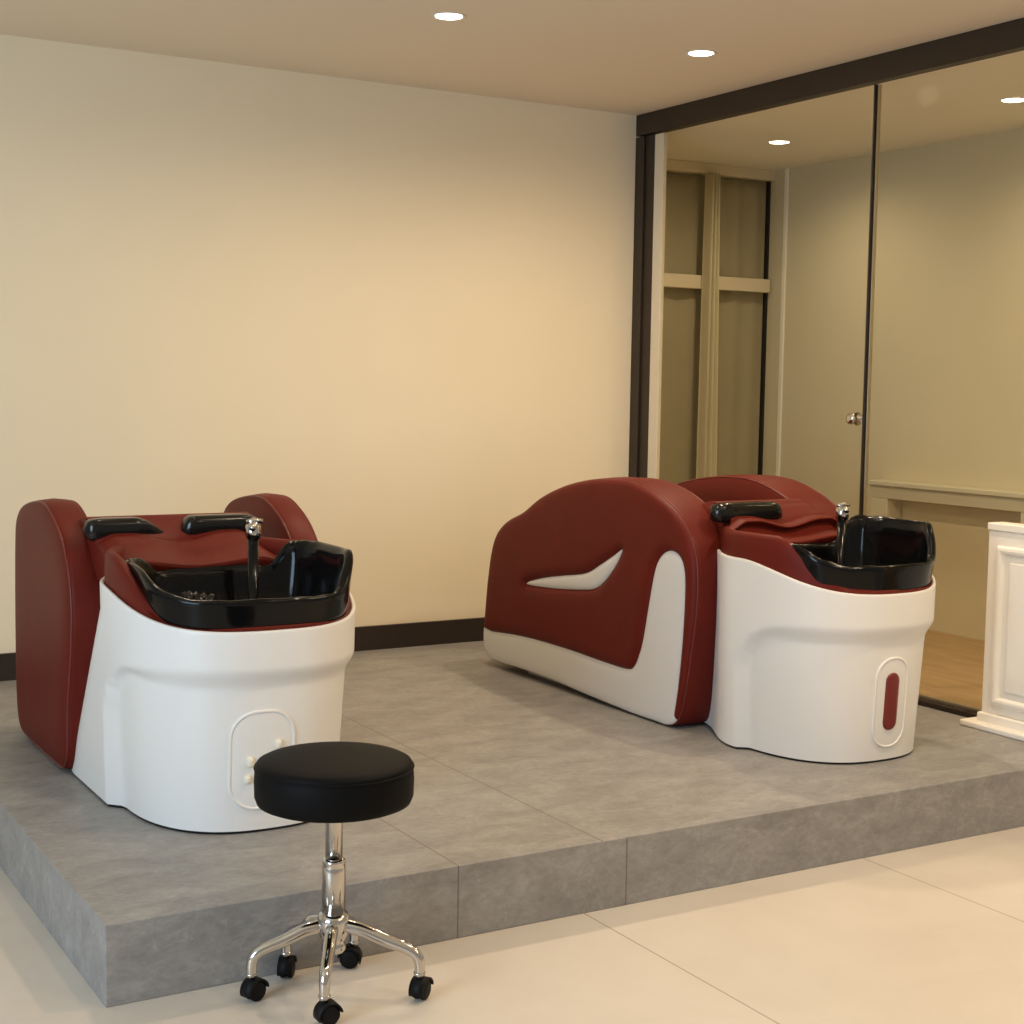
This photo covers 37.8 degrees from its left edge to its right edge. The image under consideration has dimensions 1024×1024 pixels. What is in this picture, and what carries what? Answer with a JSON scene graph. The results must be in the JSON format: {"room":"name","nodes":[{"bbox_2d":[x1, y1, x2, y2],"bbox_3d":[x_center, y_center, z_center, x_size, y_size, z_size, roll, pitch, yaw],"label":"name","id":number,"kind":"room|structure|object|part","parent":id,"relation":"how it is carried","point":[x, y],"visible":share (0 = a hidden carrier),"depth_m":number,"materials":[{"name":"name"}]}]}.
{"room":"salon","nodes":[
{"label":"salon","id":0,"kind":"room"},
{"bbox_2d":[0,34,638,653],"bbox_3d":[-2.639,-0.516,6.079,7.640,2.912,0.100,-2,6,-30],"label":"wall","id":1,"kind":"structure","parent":0,"point":[401,315],"depth_m":6.99,"materials":[{"name":"beige paint"}]},
{"bbox_2d":[0,617,484,680],"bbox_3d":[-0.958,0.622,7.112,3.641,0.118,0.016,-2,6,-30],"label":"baseboard","id":2,"kind":"structure","parent":1,"relation":"attached to","point":[388,636],"depth_m":7.37,"materials":[{"name":"black"}]},
{"bbox_2d":[0,826,1023,1023],"bbox_3d":[-0.597,1.310,2.770,7.700,0.100,8.146,-2,6,-30],"label":"floor","id":3,"kind":"structure","parent":0,"point":[933,933],"depth_m":3.89,"materials":[{"name":"beige tile"}]},
{"bbox_2d":[240,741,433,1023],"bbox_3d":[-0.441,0.888,3.657,0.430,0.595,0.388,-2,6,-30],"label":"stool","id":4,"kind":"object","parent":3,"relation":"on","point":[333,783],"visible":1,"depth_m":3.58,"materials":[{"name":"black leather"}]},
{"bbox_3d":[-0.630,1.127,3.621,0.029,0.024,0.029,-2,6,-30],"label":"caster stem","id":5,"kind":"part","parent":4,"relation":"part of","materials":[{"name":"silver metal"}]},
{"bbox_2d":[240,976,268,999],"bbox_3d":[-0.625,1.150,3.630,0.038,0.042,0.061,5,6,39],"label":"caster wheel","id":6,"kind":"object","parent":4,"relation":"attached to","point":[252,987],"depth_m":3.62,"materials":[{"name":"black plastic"}]},
{"bbox_3d":[-0.552,1.061,3.641,0.191,0.127,0.034,-1,5,-17],"label":"leg","id":7,"kind":"part","parent":4,"relation":"part of","materials":[{"name":"silver metal"}]},
{"bbox_3d":[-0.568,1.116,3.759,0.029,0.024,0.029,-2,6,-30],"label":"caster stem","id":8,"kind":"part","parent":4,"relation":"part of","materials":[{"name":"silver metal"}]},
{"bbox_2d":[277,955,296,976],"bbox_3d":[-0.567,1.139,3.771,0.038,0.042,0.061,1,5,4],"label":"caster wheel","id":9,"kind":"object","parent":4,"relation":"attached to","point":[286,963],"depth_m":3.75,"materials":[{"name":"black plastic"}]},
{"bbox_3d":[-0.518,1.054,3.725,0.141,0.127,0.034,4,6,32],"label":"leg","id":10,"kind":"part","parent":4,"relation":"part of","materials":[{"name":"silver metal"}]},
{"bbox_3d":[-0.438,1.141,3.493,0.029,0.024,0.029,-2,6,-30],"label":"caster stem","id":11,"kind":"part","parent":4,"relation":"part of","materials":[{"name":"silver metal"}]},
{"bbox_2d":[313,998,343,1022],"bbox_3d":[-0.430,1.165,3.501,0.061,0.042,0.038,-2,6,-30],"label":"caster wheel","id":12,"kind":"object","parent":4,"relation":"attached to","point":[326,1010],"depth_m":3.49,"materials":[{"name":"black plastic"}]},
{"bbox_3d":[-0.436,1.069,3.563,0.034,0.127,0.179,1,5,-1],"label":"leg","id":13,"kind":"part","parent":4,"relation":"part of","materials":[{"name":"silver metal"}]},
{"bbox_3d":[-0.432,0.650,3.640,0.388,0.117,0.388,-2,6,-30],"label":"seat","id":14,"kind":"part","parent":4,"relation":"part of","materials":[{"name":"black leather"}]},
{"bbox_2d":[337,943,361,963],"bbox_3d":[-0.417,1.135,3.844,0.061,0.042,0.038,1,5,-1],"label":"caster wheel","id":15,"kind":"object","parent":4,"relation":"attached to","point":[352,954],"depth_m":3.83,"materials":[{"name":"black plastic"}]},
{"bbox_3d":[-0.407,1.111,3.842,0.029,0.024,0.029,-2,6,-30],"label":"caster stem","id":16,"kind":"part","parent":4,"relation":"part of","materials":[{"name":"silver metal"}]},
{"bbox_3d":[-0.420,1.051,3.774,0.034,0.127,0.156,2,5,10],"label":"leg","id":17,"kind":"part","parent":4,"relation":"part of","materials":[{"name":"silver metal"}]},
{"bbox_3d":[-0.314,1.064,3.651,0.209,0.127,0.034,2,5,11],"label":"leg","id":18,"kind":"part","parent":4,"relation":"part of","materials":[{"name":"silver metal"}]},
{"bbox_3d":[-0.225,1.131,3.641,0.029,0.024,0.029,-2,6,-30],"label":"caster stem","id":19,"kind":"part","parent":4,"relation":"part of","materials":[{"name":"silver metal"}]},
{"bbox_2d":[408,976,433,998],"bbox_3d":[-0.222,1.155,3.652,0.038,0.042,0.061,3,5,24],"label":"caster wheel","id":20,"kind":"object","parent":4,"relation":"attached to","point":[419,986],"depth_m":3.63,"materials":[{"name":"black plastic"}]},
{"bbox_2d":[0,641,1023,1007],"bbox_3d":[-0.156,0.905,5.825,3.702,0.202,3.084,-2,6,-30],"label":"platform","id":21,"kind":"object","parent":3,"relation":"on","point":[535,799],"visible":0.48,"depth_m":4.52,"materials":[{"name":"tile"}]},
{"bbox_2d":[15,493,354,833],"bbox_3d":[-1.023,0.417,4.981,0.903,0.885,1.632,-2,6,-30],"label":"chair","id":22,"kind":"object","parent":21,"relation":"on","point":[159,658],"visible":0.97,"depth_m":4.44,"materials":[{"name":"white plastic"}]},
{"bbox_3d":[-1.556,0.393,5.138,0.144,0.879,0.818,-2,6,-30],"label":"panel","id":23,"kind":"part","parent":22,"relation":"part of","materials":[{"name":"leather"}]},
{"bbox_2d":[80,512,276,580],"bbox_3d":[-1.171,0.327,5.070,0.559,0.645,0.835,-2,6,-30],"label":"cushion","id":24,"kind":"object","parent":22,"relation":"on","point":[195,546],"depth_m":4.80,"materials":[{"name":"leather"}]},
{"bbox_2d":[125,540,352,629],"bbox_3d":[-0.805,0.278,4.481,0.636,0.330,0.552,-2,6,-30],"label":"basin","id":25,"kind":"object","parent":22,"relation":"in","point":[306,586],"depth_m":4.52,"materials":[{"name":"black ceramic"}]},
{"bbox_3d":[-0.753,0.764,4.269,0.021,0.028,0.018,-2,6,-30],"label":"knob","id":26,"kind":"part","parent":22,"relation":"part of","materials":[{"name":"beige plastic"}]},
{"bbox_3d":[-0.745,0.714,4.265,0.023,0.032,0.018,-2,6,-30],"label":"knob","id":27,"kind":"part","parent":22,"relation":"part of","materials":[{"name":"beige plastic"}]},
{"bbox_2d":[245,517,262,598],"bbox_3d":[-0.796,0.212,4.633,0.058,0.391,0.074,-2,6,-30],"label":"tap","id":28,"kind":"object","parent":22,"relation":"on","point":[252,528],"depth_m":4.62,"materials":[{"name":"silver metal"}]},
{"bbox_3d":[-0.716,0.710,4.290,0.187,0.285,0.028,-1,5,-26],"label":"control plate","id":29,"kind":"part","parent":22,"relation":"part of","materials":[{"name":"white plastic"}]},
{"bbox_3d":[-0.898,0.370,5.525,0.134,0.879,0.818,-2,6,-30],"label":"panel","id":30,"kind":"part","parent":22,"relation":"part of","materials":[{"name":"leather"}]},
{"bbox_3d":[-0.669,0.667,4.297,0.020,0.028,0.017,-2,6,-30],"label":"knob","id":31,"kind":"part","parent":22,"relation":"part of","materials":[{"name":"beige plastic"}]},
{"bbox_2d":[483,474,935,764],"bbox_3d":[0.795,0.323,6.156,0.850,0.935,2.269,-2,6,-30],"label":"chair","id":32,"kind":"object","parent":21,"relation":"on","point":[752,609],"visible":1,"depth_m":5.60,"materials":[{"name":"red leather"}]},
{"bbox_3d":[0.364,0.305,6.282,0.201,0.935,1.613,-2,6,-30],"label":"panel","id":33,"kind":"part","parent":32,"relation":"part of","materials":[{"name":"leather"}]},
{"bbox_3d":[0.879,0.287,6.584,0.236,0.935,1.613,-2,6,-30],"label":"panel","id":34,"kind":"part","parent":32,"relation":"part of","materials":[{"name":"leather"}]},
{"bbox_2d":[702,499,836,543],"bbox_3d":[0.892,0.278,5.906,0.592,0.665,0.685,-2,6,-30],"label":"cushion","id":35,"kind":"object","parent":32,"relation":"on","point":[798,521],"depth_m":5.65,"materials":[{"name":"leather"}]},
{"bbox_2d":[835,502,850,565],"bbox_3d":[1.231,0.157,5.552,0.058,0.391,0.074,-2,6,-30],"label":"tap","id":36,"kind":"object","parent":32,"relation":"on","point":[842,510],"depth_m":5.54,"materials":[{"name":"silver metal"}]},
{"bbox_2d":[791,514,935,589],"bbox_3d":[1.198,0.216,5.383,0.637,0.364,0.528,-2,6,-30],"label":"basin","id":37,"kind":"object","parent":32,"relation":"in","point":[864,552],"depth_m":5.46,"materials":[{"name":"black ceramic"}]},
{"bbox_3d":[1.321,0.664,5.226,0.150,0.315,0.027,-2,6,-30],"label":"control plate","id":38,"kind":"part","parent":32,"relation":"part of","materials":[{"name":"white plastic"}]},
{"bbox_3d":[1.324,0.661,5.218,0.062,0.205,0.021,-2,6,-30],"label":"red handle","id":39,"kind":"part","parent":32,"relation":"part of","materials":[{"name":"red plastic"}]},
{"bbox_2d":[628,18,1023,717],"bbox_3d":[1.573,-0.576,6.379,0.071,2.709,3.645,-2,6,-30],"label":"window","id":40,"kind":"structure","parent":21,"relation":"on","point":[1005,38],"depth_m":6.90,"materials":[{"name":"brown metal"}]},
{"bbox_2d":[647,84,877,514],"bbox_3d":[1.107,-0.607,7.124,0.073,2.555,1.579,-2,6,-30],"label":"door","id":41,"kind":"structure","parent":40,"relation":"attached to","point":[857,418],"depth_m":7.70,"materials":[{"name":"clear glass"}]},
{"bbox_3d":[1.480,-0.403,6.484,0.056,0.058,0.058,-2,6,-30],"label":"knob","id":42,"kind":"part","parent":41,"relation":"part of","materials":[{"name":"silver metal"}]},
{"bbox_3d":[1.591,0.750,6.425,0.014,0.014,3.491,-2,6,-30],"label":"track rail","id":43,"kind":"part","parent":40,"relation":"part of","materials":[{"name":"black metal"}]},
{"bbox_2d":[960,522,1023,740],"bbox_3d":[2.068,0.473,5.410,0.141,0.798,1.010,-2,6,-30],"label":"reception counter","id":44,"kind":"object","parent":21,"relation":"on","point":[1002,713],"visible":1,"depth_m":5.70,"materials":[{"name":"white paint"}]},
{"bbox_3d":[2.062,0.858,5.443,0.140,0.025,1.010,-2,6,-30],"label":"plinth moulding","id":45,"kind":"part","parent":44,"relation":"part of","materials":[{"name":"white paint"}]},
{"bbox_3d":[2.042,0.467,5.422,0.016,0.618,0.757,-2,6,-30],"label":"panel moulding","id":46,"kind":"part","parent":44,"relation":"part of","materials":[{"name":"white paint"}]},
{"bbox_3d":[2.046,0.467,5.424,0.009,0.498,0.627,-2,6,-30],"label":"door panel","id":47,"kind":"part","parent":44,"relation":"part of","materials":[{"name":"white paint"}]},
{"bbox_2d":[0,0,1023,114],"bbox_3d":[-0.576,-1.690,2.499,7.640,0.100,8.146,-2,6,-30],"label":"ceiling","id":48,"kind":"structure","parent":0,"point":[616,56],"depth_m":6.08,"materials":[{"name":"beige paint"}]},
{"bbox_2d":[431,12,466,20],"bbox_3d":[-0.243,-1.911,5.769,0.136,0.004,0.136,-2,6,-30],"label":"recessed light","id":49,"kind":"object","parent":48,"relation":"in","point":[443,16],"visible":1,"depth_m":5.76,"materials":[{"name":"white"}]},
{"bbox_2d":[685,50,716,56],"bbox_3d":[0.801,-1.943,6.339,0.136,0.004,0.136,-2,6,-30],"label":"recessed light","id":50,"kind":"object","parent":48,"relation":"in","point":[693,53],"visible":1,"depth_m":6.33,"materials":[{"name":"white"}]},
{"bbox_2d":[666,51,1023,170],"bbox_3d":[2.150,-1.980,6.903,1.535,0.190,4.787,-2,6,-30],"label":"ceiling","id":51,"kind":"structure","parent":0,"point":[961,101],"depth_m":7.42,"materials":[{"name":"white paint"}]},
{"bbox_2d":[766,140,791,144],"bbox_3d":[1.441,-1.993,8.065,0.136,0.004,0.136,-2,6,-30],"label":"recessed light","id":52,"kind":"object","parent":51,"relation":"in","point":[774,142],"visible":1,"depth_m":8.06,"materials":[{"name":"white"}]},
{"bbox_2d":[998,97,1023,102],"bbox_3d":[2.283,-1.872,6.800,0.136,0.004,0.136,-2,6,-30],"label":"recessed light","id":53,"kind":"object","parent":51,"relation":"in","point":[1011,99],"visible":1,"depth_m":6.80,"materials":[{"name":"white"}]},
{"bbox_2d":[762,128,1023,640],"bbox_3d":[2.746,-0.601,7.386,0.100,2.623,4.787,-2,6,-30],"label":"wall","id":54,"kind":"structure","parent":0,"point":[947,406],"depth_m":8.17,"materials":[{"name":"beige paint"}]},
{"bbox_2d":[664,159,775,474],"bbox_3d":[0.953,-0.761,8.940,1.405,2.623,0.155,-2,6,-30],"label":"window","id":55,"kind":"structure","parent":54,"relation":"in","point":[671,280],"depth_m":9.06,"materials":[{"name":"beige wood"}]},
{"bbox_2d":[659,171,704,483],"bbox_3d":[0.757,-0.728,8.829,0.891,2.550,0.026,-2,6,-30],"label":"sheer curtain","id":56,"kind":"object","parent":55,"relation":"hanging from","point":[685,193],"visible":0.2,"depth_m":8.94,"materials":[{"name":"beige fabric"}]},
{"bbox_2d":[696,172,719,478],"bbox_3d":[1.195,-0.732,8.952,0.172,2.550,0.066,-2,6,-30],"label":"curtain","id":57,"kind":"object","parent":55,"relation":"hanging from","point":[706,460],"visible":0.64,"depth_m":8.91,"materials":[{"name":"beige fabric"}]},
{"bbox_3d":[0.980,-2.037,8.821,1.405,0.060,0.100,-2,6,-30],"label":"rail","id":58,"kind":"part","parent":55,"relation":"part of","materials":[{"name":"beige paint"}]},
{"bbox_2d":[717,177,765,475],"bbox_3d":[1.350,-0.749,9.177,0.450,2.550,0.026,-2,6,-30],"label":"sheer curtain","id":59,"kind":"object","parent":55,"relation":"hanging from","point":[742,202],"visible":0.48,"depth_m":9.17,"materials":[{"name":"beige fabric"}]},
{"bbox_3d":[1.548,-0.753,9.302,0.014,2.563,0.060,-2,6,-30],"label":"post","id":60,"kind":"part","parent":55,"relation":"part of","materials":[{"name":"black"}]},
{"bbox_2d":[776,168,788,475],"bbox_3d":[1.642,-0.768,9.143,0.012,2.623,0.030,-2,6,-30],"label":"trim","id":61,"kind":"structure","parent":54,"relation":"attached to","point":[786,186],"depth_m":9.10,"materials":[{"name":"white paint"}]},
{"bbox_2d":[919,630,984,708],"bbox_3d":[2.106,0.828,7.142,1.535,0.202,4.787,-2,6,-30],"label":"floor","id":62,"kind":"structure","parent":0,"point":[952,668],"depth_m":7.03,"materials":[{"name":"brown wood"}]},
{"bbox_2d":[868,479,1023,523],"bbox_3d":[2.350,0.267,7.877,0.134,0.798,1.290,-2,6,-30],"label":"console table","id":63,"kind":"object","parent":62,"relation":"on","point":[886,496],"visible":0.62,"depth_m":7.94,"materials":[{"name":"beige paint"}]},
{"bbox_3d":[2.077,0.269,8.359,0.111,0.703,0.135,-2,6,-30],"label":"leg","id":64,"kind":"part","parent":63,"relation":"part of","materials":[{"name":"beige paint"}]},
{"bbox_3d":[2.623,0.357,7.435,0.111,0.703,0.180,-2,6,-30],"label":"leg","id":65,"kind":"part","parent":63,"relation":"part of","materials":[{"name":"beige paint"}]}
]}

